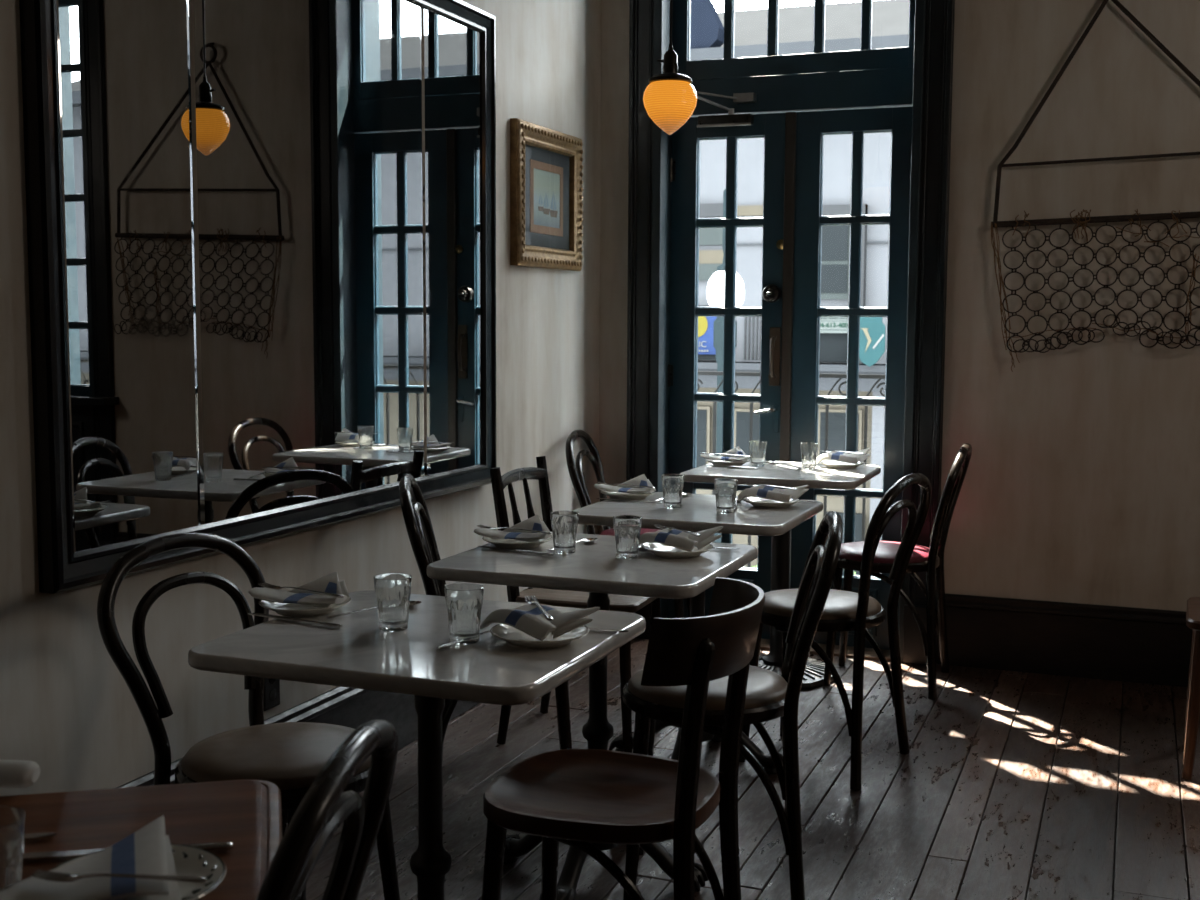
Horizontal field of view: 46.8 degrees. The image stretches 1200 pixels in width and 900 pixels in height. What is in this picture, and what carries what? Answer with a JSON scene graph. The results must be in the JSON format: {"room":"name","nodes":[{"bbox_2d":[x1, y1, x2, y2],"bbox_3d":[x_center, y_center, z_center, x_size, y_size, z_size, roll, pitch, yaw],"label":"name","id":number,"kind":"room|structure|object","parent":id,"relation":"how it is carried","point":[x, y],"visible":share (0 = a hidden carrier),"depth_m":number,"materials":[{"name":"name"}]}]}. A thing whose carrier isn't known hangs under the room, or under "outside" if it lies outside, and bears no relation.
{"room":"restaurant dining room","nodes":[
{"label":"restaurant dining room","id":0,"kind":"room"},
{"bbox_2d":[0,0,600,795],"bbox_3d":[-1.534,-0.675,1.774,0.150,3.650,8.700,2,6,21],"label":"wall","id":1,"kind":"structure","parent":0,"point":[66,708],"depth_m":3.35,"materials":[{"name":"paint"}]},
{"bbox_2d":[19,0,495,593],"bbox_3d":[-0.724,-0.560,3.614,0.046,1.520,2.022,2,6,21],"label":"wall mirror","id":2,"kind":"object","parent":1,"relation":"attached to","point":[261,234],"visible":0.98,"depth_m":3.33,"materials":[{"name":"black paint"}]},
{"bbox_2d":[263,678,279,710],"bbox_3d":[-0.832,0.599,3.511,0.010,0.112,0.068,2,6,21],"label":"wall outlet","id":3,"kind":"object","parent":1,"relation":"attached to","point":[271,695],"visible":0.66,"depth_m":3.50,"materials":[{"name":"black plastic"}]},
{"bbox_2d":[269,678,275,683],"bbox_3d":[-0.829,0.577,3.508,0.004,0.032,0.032,2,6,21],"label":"receptacle","id":4,"kind":"object","parent":3,"relation":"attached to","point":[271,681],"depth_m":3.51,"materials":[{"name":"black paint"}]},
{"bbox_2d":[269,689,276,700],"bbox_3d":[-0.829,0.621,3.513,0.004,0.032,0.032,2,6,21],"label":"receptacle","id":5,"kind":"object","parent":3,"relation":"attached to","point":[272,692],"depth_m":3.51,"materials":[{"name":"black paint"}]},
{"bbox_2d":[117,686,478,812],"bbox_3d":[-1.520,0.978,1.746,0.026,0.265,8.370,2,6,21],"label":"baseboard","id":6,"kind":"structure","parent":1,"relation":"attached to","point":[343,706],"depth_m":3.87,"materials":[{"name":"wood"}]},
{"bbox_2d":[510,118,582,270],"bbox_3d":[-0.181,-0.903,4.985,0.044,0.494,0.580,2,6,21],"label":"framed picture","id":7,"kind":"object","parent":1,"relation":"attached to","point":[546,166],"visible":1,"depth_m":4.96,"materials":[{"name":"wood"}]},
{"bbox_2d":[534,168,559,227],"bbox_3d":[-0.192,-0.903,4.989,0.001,0.200,0.244,2,6,21],"label":"painting","id":8,"kind":"object","parent":7,"relation":"attached to","point":[546,180],"depth_m":4.99},
{"bbox_2d":[581,538,597,542],"bbox_3d":[-0.025,0.217,3.302,0.035,0.009,0.054,4,7,33],"label":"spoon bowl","id":9,"kind":"object","parent":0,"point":[586,540],"depth_m":3.31,"materials":[{"name":"metal"}]},
{"bbox_2d":[286,638,1199,899],"bbox_3d":[1.355,1.323,-0.001,6.871,0.060,10.152,2,6,21],"label":"floor","id":10,"kind":"structure","parent":0,"point":[1010,785],"depth_m":3.73,"materials":[{"name":"brown wood"}]},
{"bbox_2d":[0,779,281,899],"bbox_3d":[-0.643,0.788,1.227,0.720,0.750,0.720,-1,6,-13],"label":"wooden table","id":11,"kind":"object","parent":10,"relation":"on","point":[245,813],"visible":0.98,"depth_m":1.46,"materials":[{"name":"brown wood"}]},
{"bbox_2d":[0,805,25,889],"bbox_3d":[-0.537,0.367,1.216,0.065,0.092,0.065,2,6,19],"label":"tumbler","id":12,"kind":"object","parent":11,"relation":"on","point":[12,818],"visible":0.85,"depth_m":1.21,"materials":[{"name":"clear glass"}]},
{"bbox_2d":[0,760,39,787],"bbox_3d":[-0.704,0.364,1.561,0.141,0.029,0.043,0,5,1],"label":"rolled napkin","id":13,"kind":"object","parent":11,"relation":"on","point":[13,773],"visible":1,"depth_m":1.54,"materials":[{"name":"white fabric"}]},
{"bbox_2d":[25,833,56,839],"bbox_3d":[-0.657,0.391,1.391,0.213,0.007,0.015,-1,6,-9],"label":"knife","id":14,"kind":"object","parent":11,"relation":"on","point":[31,836],"visible":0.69,"depth_m":1.40,"materials":[{"name":"metal"}]},
{"bbox_2d":[23,842,232,859],"bbox_3d":[-0.471,0.395,1.366,0.213,0.007,0.014,-1,6,-9],"label":"knife","id":15,"kind":"object","parent":11,"relation":"on","point":[213,845],"visible":0.4,"depth_m":1.36,"materials":[{"name":"metal"}]},
{"bbox_2d":[49,844,225,899],"bbox_3d":[-0.427,0.400,1.265,0.167,0.019,0.167,2,6,21],"label":"plate","id":16,"kind":"object","parent":11,"relation":"on","point":[188,860],"visible":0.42,"depth_m":1.30,"materials":[{"name":"white ceramic"}]},
{"bbox_2d":[0,816,179,899],"bbox_3d":[-0.427,0.381,1.249,0.149,0.029,0.243,2,6,21],"label":"napkin","id":17,"kind":"object","parent":16,"relation":"on","point":[147,851],"visible":0.92,"depth_m":1.23,"materials":[{"name":"white fabric"}]},
{"bbox_2d":[31,870,206,882],"bbox_3d":[-0.420,0.374,1.212,0.151,0.007,0.016,0,5,1],"label":"fork","id":18,"kind":"object","parent":17,"relation":"on","point":[50,876],"visible":1,"depth_m":1.21,"materials":[{"name":"metal"}]},
{"bbox_2d":[97,532,399,899],"bbox_3d":[-0.640,0.603,2.637,0.483,0.857,0.423,3,6,30],"label":"bentwood chair","id":19,"kind":"object","parent":10,"relation":"on","point":[290,756],"visible":0.66,"depth_m":2.58,"materials":[{"name":"brown wood"}]},
{"bbox_2d":[256,719,397,899],"bbox_3d":[-0.476,0.714,1.482,0.483,0.857,0.423,1,5,6],"label":"bentwood chair","id":20,"kind":"object","parent":10,"relation":"on","point":[324,807],"visible":1,"depth_m":1.41,"materials":[{"name":"brown wood"}]},
{"bbox_2d":[188,591,645,899],"bbox_3d":[-0.293,0.680,2.400,0.614,0.745,0.564,2,6,21],"label":"cafe table","id":21,"kind":"object","parent":10,"relation":"on","point":[360,655],"visible":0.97,"depth_m":2.25,"materials":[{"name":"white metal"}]},
{"bbox_2d":[248,613,342,627],"bbox_3d":[-0.536,0.297,2.434,0.213,0.007,0.014,3,6,30],"label":"knife","id":22,"kind":"object","parent":21,"relation":"on","point":[335,625],"visible":1,"depth_m":2.42,"materials":[{"name":"metal"}]},
{"bbox_2d":[259,598,350,616],"bbox_3d":[-0.537,0.283,2.525,0.165,0.019,0.165,2,6,21],"label":"plate","id":23,"kind":"object","parent":21,"relation":"on","point":[285,609],"visible":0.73,"depth_m":2.49,"materials":[{"name":"white ceramic"}]},
{"bbox_2d":[249,572,349,607],"bbox_3d":[-0.541,0.254,2.535,0.177,0.050,0.121,2,6,17],"label":"napkin","id":24,"kind":"object","parent":23,"relation":"on","point":[330,583],"visible":0.91,"depth_m":2.52,"materials":[{"name":"white fabric"}]},
{"bbox_2d":[258,582,343,597],"bbox_3d":[-0.544,0.255,2.521,0.194,0.009,0.020,3,6,29],"label":"fork","id":25,"kind":"object","parent":24,"relation":"on","point":[266,585],"visible":1,"depth_m":2.52,"materials":[{"name":"metal"}]},
{"bbox_2d":[327,601,421,618],"bbox_3d":[-0.407,0.289,2.510,0.195,0.012,0.035,-4,7,-41],"label":"spoon","id":26,"kind":"object","parent":21,"relation":"on","point":[412,603],"visible":0.55,"depth_m":2.49,"materials":[{"name":"metal"}]},
{"bbox_2d":[409,601,421,607],"bbox_3d":[-0.353,0.287,2.557,0.054,0.009,0.035,-4,7,-41],"label":"bowl","id":27,"kind":"object","parent":26,"relation":"on","point":[412,603],"depth_m":2.57,"materials":[{"name":"metal"}]},
{"bbox_2d":[374,573,411,631],"bbox_3d":[-0.355,0.262,2.377,0.065,0.092,0.065,1,5,3],"label":"tumbler","id":28,"kind":"object","parent":21,"relation":"on","point":[392,590],"visible":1,"depth_m":2.35,"materials":[{"name":"clear glass"}]},
{"bbox_2d":[436,630,489,649],"bbox_3d":[-0.201,0.310,2.303,0.035,0.012,0.195,4,7,37],"label":"spoon","id":29,"kind":"object","parent":21,"relation":"on","point":[446,645],"visible":0.43,"depth_m":2.25,"materials":[{"name":"metal"}]},
{"bbox_2d":[444,583,483,644],"bbox_3d":[-0.224,0.271,2.289,0.065,0.092,0.065,2,6,12],"label":"tumbler","id":30,"kind":"object","parent":21,"relation":"on","point":[464,601],"visible":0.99,"depth_m":2.27,"materials":[{"name":"clear glass"}]},
{"bbox_2d":[490,624,588,648],"bbox_3d":[-0.100,0.307,2.298,0.165,0.019,0.165,2,6,21],"label":"plate","id":31,"kind":"object","parent":21,"relation":"on","point":[515,637],"visible":0.58,"depth_m":2.28,"materials":[{"name":"white ceramic"}]},
{"bbox_2d":[480,604,599,640],"bbox_3d":[-0.102,0.279,2.285,0.199,0.051,0.095,5,7,39],"label":"napkin","id":32,"kind":"object","parent":31,"relation":"on","point":[528,619],"visible":0.98,"depth_m":2.26,"materials":[{"name":"white fabric"}]},
{"bbox_2d":[525,596,552,620],"bbox_3d":[-0.100,0.263,2.300,0.020,0.010,0.194,-1,6,-13],"label":"fork","id":33,"kind":"object","parent":32,"relation":"on","point":[545,613],"visible":1,"depth_m":2.29,"materials":[{"name":"metal"}]},
{"bbox_2d":[589,628,627,632],"bbox_3d":[-0.056,0.305,2.378,0.213,0.007,0.015,2,6,13],"label":"knife","id":34,"kind":"object","parent":21,"relation":"on","point":[590,629],"visible":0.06,"depth_m":2.36,"materials":[{"name":"metal"}]},
{"bbox_2d":[399,474,571,758],"bbox_3d":[-0.299,0.494,3.789,0.483,0.857,0.423,0,5,-4],"label":"bentwood chair","id":35,"kind":"object","parent":10,"relation":"on","point":[416,516],"visible":0.38,"depth_m":3.68,"materials":[{"name":"brown wood"}]},
{"bbox_2d":[490,456,660,752],"bbox_3d":[-0.058,0.460,4.245,0.458,0.839,0.401,2,6,19],"label":"chair","id":36,"kind":"object","parent":10,"relation":"on","point":[553,597],"visible":0.48,"depth_m":4.12,"materials":[{"name":"brown wood"}]},
{"bbox_2d":[427,532,757,899],"bbox_3d":[-0.004,0.609,3.167,0.614,0.745,0.564,2,6,21],"label":"cafe table","id":37,"kind":"object","parent":10,"relation":"on","point":[593,568],"visible":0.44,"depth_m":3.04,"materials":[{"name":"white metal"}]},
{"bbox_2d":[477,546,553,555],"bbox_3d":[-0.194,0.229,3.167,0.213,0.007,0.014,4,7,34],"label":"knife","id":38,"kind":"object","parent":37,"relation":"on","point":[490,547],"visible":1,"depth_m":3.15,"materials":[{"name":"metal"}]},
{"bbox_2d":[482,536,551,548],"bbox_3d":[-0.194,0.215,3.258,0.165,0.019,0.165,2,6,21],"label":"plate","id":39,"kind":"object","parent":37,"relation":"on","point":[501,543],"visible":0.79,"depth_m":3.21,"materials":[{"name":"white ceramic"}]},
{"bbox_2d":[474,515,552,541],"bbox_3d":[-0.199,0.184,3.267,0.177,0.052,0.121,2,6,13],"label":"napkin","id":40,"kind":"object","parent":39,"relation":"on","point":[533,523],"visible":0.94,"depth_m":3.25,"materials":[{"name":"white fabric"}]},
{"bbox_2d":[477,525,551,533],"bbox_3d":[-0.202,0.187,3.254,0.194,0.009,0.020,3,6,25],"label":"fork","id":41,"kind":"object","parent":40,"relation":"on","point":[481,526],"visible":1,"depth_m":3.25,"materials":[{"name":"metal"}]},
{"bbox_2d":[550,511,578,553],"bbox_3d":[-0.081,0.188,3.161,0.065,0.092,0.065,-1,6,-16],"label":"tumbler","id":42,"kind":"object","parent":37,"relation":"on","point":[564,524],"visible":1,"depth_m":3.14,"materials":[{"name":"clear glass"}]},
{"bbox_2d":[547,538,597,550],"bbox_3d":[-0.064,0.221,3.243,0.035,0.012,0.195,4,7,33],"label":"spoon","id":43,"kind":"object","parent":37,"relation":"on","point":[585,540],"visible":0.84,"depth_m":3.29,"materials":[{"name":"metal"}]},
{"bbox_2d":[613,515,641,558],"bbox_3d":[0.061,0.195,3.098,0.065,0.092,0.065,2,6,17],"label":"tumbler","id":44,"kind":"object","parent":37,"relation":"on","point":[627,528],"visible":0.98,"depth_m":3.08,"materials":[{"name":"clear glass"}]},
{"bbox_2d":[615,544,644,558],"bbox_3d":[0.075,0.231,3.152,0.035,0.012,0.195,3,6,23],"label":"spoon","id":45,"kind":"object","parent":37,"relation":"on","point":[640,547],"visible":0.38,"depth_m":3.08,"materials":[{"name":"metal"}]},
{"bbox_2d":[641,543,713,557],"bbox_3d":[0.176,0.228,3.147,0.165,0.019,0.165,2,6,21],"label":"plate","id":46,"kind":"object","parent":37,"relation":"on","point":[661,550],"visible":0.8,"depth_m":3.13,"materials":[{"name":"white ceramic"}]},
{"bbox_2d":[639,526,722,551],"bbox_3d":[0.176,0.199,3.134,0.199,0.054,0.095,3,6,25],"label":"napkin","id":47,"kind":"object","parent":46,"relation":"on","point":[675,538],"visible":0.94,"depth_m":3.11,"materials":[{"name":"white fabric"}]},
{"bbox_2d":[653,524,699,535],"bbox_3d":[0.175,0.183,3.149,0.020,0.010,0.193,-2,6,-27],"label":"fork","id":48,"kind":"object","parent":47,"relation":"on","point":[655,525],"visible":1,"depth_m":3.15,"materials":[{"name":"metal"}]},
{"bbox_2d":[713,547,739,549],"bbox_3d":[0.219,0.225,3.228,0.213,0.007,0.015,2,6,13],"label":"knife","id":49,"kind":"object","parent":37,"relation":"on","point":[714,547],"visible":0.06,"depth_m":3.21,"materials":[{"name":"metal"}]},
{"bbox_2d":[481,577,764,899],"bbox_3d":[0.045,0.648,2.457,0.476,0.806,0.387,2,6,20],"label":"chair","id":50,"kind":"object","parent":10,"relation":"on","point":[577,798],"visible":1,"depth_m":2.38,"materials":[{"name":"brown wood"}]},
{"bbox_2d":[565,430,689,617],"bbox_3d":[0.129,0.356,5.256,0.483,0.857,0.423,2,6,13],"label":"bentwood chair","id":51,"kind":"object","parent":10,"relation":"on","point":[574,467],"visible":0.38,"depth_m":5.15,"materials":[{"name":"brown wood"}]},
{"bbox_2d":[573,492,822,773],"bbox_3d":[0.279,0.532,3.976,0.614,0.745,0.564,2,6,21],"label":"cafe table","id":52,"kind":"object","parent":10,"relation":"on","point":[697,512],"visible":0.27,"depth_m":3.84,"materials":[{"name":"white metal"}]},
{"bbox_2d":[601,490,655,499],"bbox_3d":[0.084,0.133,4.128,0.165,0.019,0.165,2,6,21],"label":"plate","id":53,"kind":"object","parent":52,"relation":"on","point":[613,495],"visible":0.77,"depth_m":4.08,"materials":[{"name":"white ceramic"}]},
{"bbox_2d":[594,474,655,494],"bbox_3d":[0.080,0.102,4.137,0.177,0.053,0.120,2,6,17],"label":"napkin","id":54,"kind":"object","parent":53,"relation":"on","point":[641,480],"visible":0.98,"depth_m":4.12,"materials":[{"name":"white fabric"}]},
{"bbox_2d":[596,482,654,488],"bbox_3d":[0.077,0.105,4.124,0.194,0.009,0.020,3,6,29],"label":"fork","id":55,"kind":"object","parent":54,"relation":"on","point":[596,482],"visible":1,"depth_m":4.12,"materials":[{"name":"metal"}]},
{"bbox_2d":[596,498,661,503],"bbox_3d":[0.084,0.147,4.037,0.213,0.007,0.014,3,6,30],"label":"knife","id":56,"kind":"object","parent":52,"relation":"on","point":[653,502],"visible":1,"depth_m":4.02,"materials":[{"name":"metal"}]},
{"bbox_2d":[661,474,683,508],"bbox_3d":[0.206,0.117,3.922,0.065,0.092,0.065,-1,6,-9],"label":"tumbler","id":57,"kind":"object","parent":52,"relation":"on","point":[672,484],"visible":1,"depth_m":3.90,"materials":[{"name":"clear glass"}]},
{"bbox_2d":[654,493,690,500],"bbox_3d":[0.214,0.139,4.113,0.035,0.012,0.195,4,7,33],"label":"spoon","id":58,"kind":"object","parent":52,"relation":"on","point":[683,494],"visible":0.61,"depth_m":4.15,"materials":[{"name":"metal"}]},
{"bbox_2d":[714,478,737,513],"bbox_3d":[0.347,0.127,3.825,0.065,0.092,0.065,0,5,0],"label":"tumbler","id":59,"kind":"object","parent":52,"relation":"on","point":[725,488],"visible":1,"depth_m":3.80,"materials":[{"name":"clear glass"}]},
{"bbox_2d":[742,497,799,507],"bbox_3d":[0.490,0.150,3.971,0.165,0.019,0.165,2,6,21],"label":"plate","id":60,"kind":"object","parent":52,"relation":"on","point":[755,501],"visible":0.81,"depth_m":3.93,"materials":[{"name":"white ceramic"}]},
{"bbox_2d":[737,485,808,502],"bbox_3d":[0.494,0.124,3.958,0.199,0.043,0.094,1,6,12],"label":"napkin","id":61,"kind":"object","parent":60,"relation":"on","point":[771,493],"visible":0.98,"depth_m":3.94,"materials":[{"name":"white fabric"}]},
{"bbox_2d":[744,483,796,489],"bbox_3d":[0.488,0.105,3.972,0.020,0.010,0.194,-4,7,-40],"label":"fork","id":62,"kind":"object","parent":61,"relation":"on","point":[748,484],"visible":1,"depth_m":3.97,"materials":[{"name":"metal"}]},
{"bbox_2d":[623,511,842,899],"bbox_3d":[0.291,0.561,3.119,0.483,0.857,0.423,1,5,6],"label":"bentwood chair","id":63,"kind":"object","parent":10,"relation":"on","point":[770,695],"visible":0.76,"depth_m":2.97,"materials":[{"name":"brown wood"}]},
{"bbox_2d":[680,461,880,689],"bbox_3d":[0.647,0.440,4.961,0.614,0.745,0.564,2,6,21],"label":"cafe table","id":64,"kind":"object","parent":10,"relation":"on","point":[782,473],"visible":0.6,"depth_m":4.88,"materials":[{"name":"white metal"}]},
{"bbox_2d":[705,459,750,465],"bbox_3d":[0.467,0.045,5.064,0.165,0.019,0.165,2,6,21],"label":"plate","id":65,"kind":"object","parent":64,"relation":"on","point":[714,462],"visible":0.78,"depth_m":5.01,"materials":[{"name":"white ceramic"}]},
{"bbox_2d":[700,446,749,461],"bbox_3d":[0.462,0.015,5.073,0.176,0.050,0.120,2,6,15],"label":"napkin","id":66,"kind":"object","parent":65,"relation":"on","point":[736,451],"visible":1,"depth_m":5.04,"materials":[{"name":"white fabric"}]},
{"bbox_2d":[701,452,750,456],"bbox_3d":[0.460,0.017,5.060,0.193,0.009,0.020,3,6,27],"label":"fork","id":67,"kind":"object","parent":66,"relation":"on","point":[701,452],"visible":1,"depth_m":5.05,"materials":[{"name":"metal"}]},
{"bbox_2d":[705,465,757,468],"bbox_3d":[0.468,0.059,4.972,0.213,0.007,0.015,4,6,31],"label":"knife","id":68,"kind":"object","parent":64,"relation":"on","point":[705,465],"visible":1,"depth_m":4.95,"materials":[{"name":"metal"}]},
{"bbox_2d":[749,440,766,466],"bbox_3d":[0.572,0.014,5.017,0.065,0.092,0.065,2,6,18],"label":"tumbler","id":69,"kind":"object","parent":64,"relation":"on","point":[757,448],"visible":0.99,"depth_m":5.00,"materials":[{"name":"clear glass"}]},
{"bbox_2d":[751,461,777,466],"bbox_3d":[0.598,0.052,5.048,0.035,0.012,0.195,4,7,33],"label":"spoon","id":70,"kind":"object","parent":64,"relation":"on","point":[769,462],"visible":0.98,"depth_m":5.09,"materials":[{"name":"metal"}]},
{"bbox_2d":[800,442,818,468],"bbox_3d":[0.749,0.020,4.959,0.065,0.092,0.065,0,6,-8],"label":"tumbler","id":71,"kind":"object","parent":64,"relation":"on","point":[809,450],"visible":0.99,"depth_m":4.94,"materials":[{"name":"clear glass"}]},
{"bbox_2d":[819,460,864,468],"bbox_3d":[0.873,0.053,5.003,0.165,0.019,0.165,2,6,21],"label":"plate","id":72,"kind":"object","parent":64,"relation":"on","point":[833,464],"visible":0.86,"depth_m":4.96,"materials":[{"name":"white ceramic"}]},
{"bbox_2d":[816,448,870,463],"bbox_3d":[0.876,0.023,4.991,0.199,0.054,0.094,1,6,9],"label":"napkin","id":73,"kind":"object","parent":72,"relation":"on","point":[852,458],"visible":0.98,"depth_m":4.97,"materials":[{"name":"white fabric"}]},
{"bbox_2d":[819,450,863,453],"bbox_3d":[0.871,0.009,5.005,0.020,0.010,0.194,-5,7,-43],"label":"fork","id":74,"kind":"object","parent":73,"relation":"on","point":[819,450],"visible":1,"depth_m":5.00,"materials":[{"name":"metal"}]},
{"bbox_2d":[739,473,931,789],"bbox_3d":[0.669,0.480,3.991,0.483,0.857,0.423,4,6,32],"label":"bentwood chair","id":75,"kind":"object","parent":10,"relation":"on","point":[858,612],"visible":0.88,"depth_m":3.88,"materials":[{"name":"brown wood"}]},
{"bbox_2d":[824,443,971,698],"bbox_3d":[1.046,0.396,4.887,0.483,0.857,0.423,2,6,20],"label":"bentwood chair","id":76,"kind":"object","parent":10,"relation":"on","point":[931,559],"visible":0.89,"depth_m":4.77,"materials":[{"name":"brown wood"}]},
{"bbox_2d":[1182,597,1199,779],"bbox_3d":[1.908,0.500,3.924,0.458,0.839,0.401,3,6,23],"label":"chair","id":77,"kind":"object","parent":10,"relation":"on","point":[1192,713],"visible":1,"depth_m":3.87,"materials":[{"name":"brown wood"}]},
{"bbox_2d":[599,0,1199,687],"bbox_3d":[3.075,-0.911,4.490,6.770,3.650,0.320,2,6,21],"label":"wall","id":78,"kind":"structure","parent":0,"point":[1081,484],"depth_m":4.92,"materials":[{"name":"paint"}]},
{"bbox_2d":[667,91,796,638],"bbox_3d":[0.475,-0.309,5.389,0.513,2.129,0.253,2,6,21],"label":"door","id":79,"kind":"structure","parent":78,"relation":"in","point":[778,130],"depth_m":5.43,"materials":[{"name":"teal paint"}]},
{"bbox_2d":[626,0,954,664],"bbox_3d":[0.738,-0.831,5.365,1.320,3.200,0.398,2,6,21],"label":"trim","id":80,"kind":"structure","parent":78,"relation":"attached to","point":[650,147],"depth_m":5.15,"materials":[{"name":"black paint"}]},
{"bbox_2d":[672,0,914,79],"bbox_3d":[0.738,-1.823,5.257,0.956,0.785,0.044,2,6,21],"label":"window","id":81,"kind":"structure","parent":78,"relation":"in","point":[866,58],"depth_m":5.28,"materials":[{"name":"teal paint"}]},
{"bbox_2d":[691,67,913,116],"bbox_3d":[0.741,-1.366,5.313,0.956,0.135,0.074,2,6,21],"label":"door frame","id":82,"kind":"structure","parent":78,"relation":"attached to","point":[888,87],"depth_m":5.25,"materials":[{"name":"teal paint"}]},
{"bbox_2d":[760,638,889,660],"bbox_3d":[0.733,0.765,5.529,0.952,0.030,0.340,2,6,21],"label":"trim","id":83,"kind":"structure","parent":78,"relation":"attached to","point":[870,653],"depth_m":5.32,"materials":[{"name":"brown wood"}]},
{"bbox_2d":[790,106,912,649],"bbox_3d":[0.960,-0.259,5.312,0.454,2.050,0.054,2,6,21],"label":"door","id":84,"kind":"structure","parent":78,"relation":"in","point":[811,127],"depth_m":5.28,"materials":[{"name":"teal paint"}]},
{"bbox_2d":[936,593,1192,686],"bbox_3d":[1.771,0.687,4.962,1.115,0.265,0.026,2,6,21],"label":"baseboard","id":85,"kind":"structure","parent":78,"relation":"attached to","point":[1116,643],"depth_m":4.99,"materials":[{"name":"black wood"}]},
{"bbox_2d":[991,0,1199,371],"bbox_3d":[1.824,-0.953,4.763,0.919,1.383,0.076,2,6,21],"label":"wall hanging","id":86,"kind":"object","parent":78,"relation":"hanging from","point":[1081,220],"visible":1,"depth_m":4.82,"materials":[{"name":"metal"}]},
{"bbox_3d":[2.159,0.843,5.685,12.000,0.140,0.930,2,6,21],"label":"balcony slab","id":87,"kind":"object","parent":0,"visible":0},
{"bbox_2d":[697,371,884,567],"bbox_3d":[1.320,0.192,6.183,8.049,1.052,0.040,2,6,21],"label":"balcony railing","id":88,"kind":"object","parent":87,"relation":"on","point":[821,375],"visible":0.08,"depth_m":6.27,"materials":[{"name":"metal"}]},
{"bbox_3d":[1.607,-2.413,0.316,6.920,0.120,8.870,2,6,21],"label":"ceiling","id":89,"kind":"structure","parent":0,"visible":0},
{"bbox_2d":[643,0,696,134],"bbox_3d":[0.197,-1.773,3.730,0.150,1.819,0.150,2,6,21],"label":"pendant lamp","id":90,"kind":"object","parent":89,"relation":"hanging from","point":[670,97],"visible":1,"depth_m":3.76,"materials":[{"name":"orange glass"}]},
{"bbox_2d":[663,44,677,72],"bbox_3d":[0.193,-1.071,3.797,0.042,0.084,0.042,2,6,21],"label":"socket","id":91,"kind":"object","parent":90,"relation":"attached to","point":[670,65],"depth_m":3.78,"materials":[{"name":"black metal"}]},
{"label":"outside","id":92,"kind":"structure","parent":0,"visible":0},
{"bbox_3d":[4.208,4.223,11.361,60.000,0.130,2.600,2,6,21],"label":"sidewalk","id":93,"kind":"object","parent":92,"visible":0},
{"bbox_2d":[707,189,744,542],"bbox_3d":[1.016,0.989,11.548,0.480,6.240,0.480,2,6,21],"label":"street lamp","id":94,"kind":"object","parent":93,"relation":"on","point":[715,288],"visible":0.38,"depth_m":11.28,"materials":[{"name":"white glass"}]},
{"bbox_2d":[690,0,908,574],"bbox_3d":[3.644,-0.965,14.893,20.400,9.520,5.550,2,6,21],"label":"window panes","id":95,"kind":"object","parent":93,"relation":"on","point":[890,18],"visible":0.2,"depth_m":13.04,"materials":[{"name":"glass"}]},
{"bbox_2d":[698,305,716,359],"bbox_3d":[0.952,-1.133,13.363,0.540,0.520,0.048,2,6,21],"label":"banner","id":96,"kind":"object","parent":95,"relation":"on","point":[706,350],"visible":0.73,"depth_m":13.32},
{"bbox_2d":[820,317,847,332],"bbox_3d":[2.160,-1.192,12.941,0.380,0.200,0.037,2,6,21],"label":"sign","id":97,"kind":"object","parent":95,"relation":"attached to","point":[827,324],"visible":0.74,"depth_m":12.92,"materials":[{"name":"white"}]},
{"bbox_2d":[859,317,885,366],"bbox_3d":[2.427,-0.981,12.427,0.255,0.470,0.028,2,6,21],"label":"sign","id":98,"kind":"object","parent":95,"relation":"attached to","point":[872,329],"visible":0.85,"depth_m":12.41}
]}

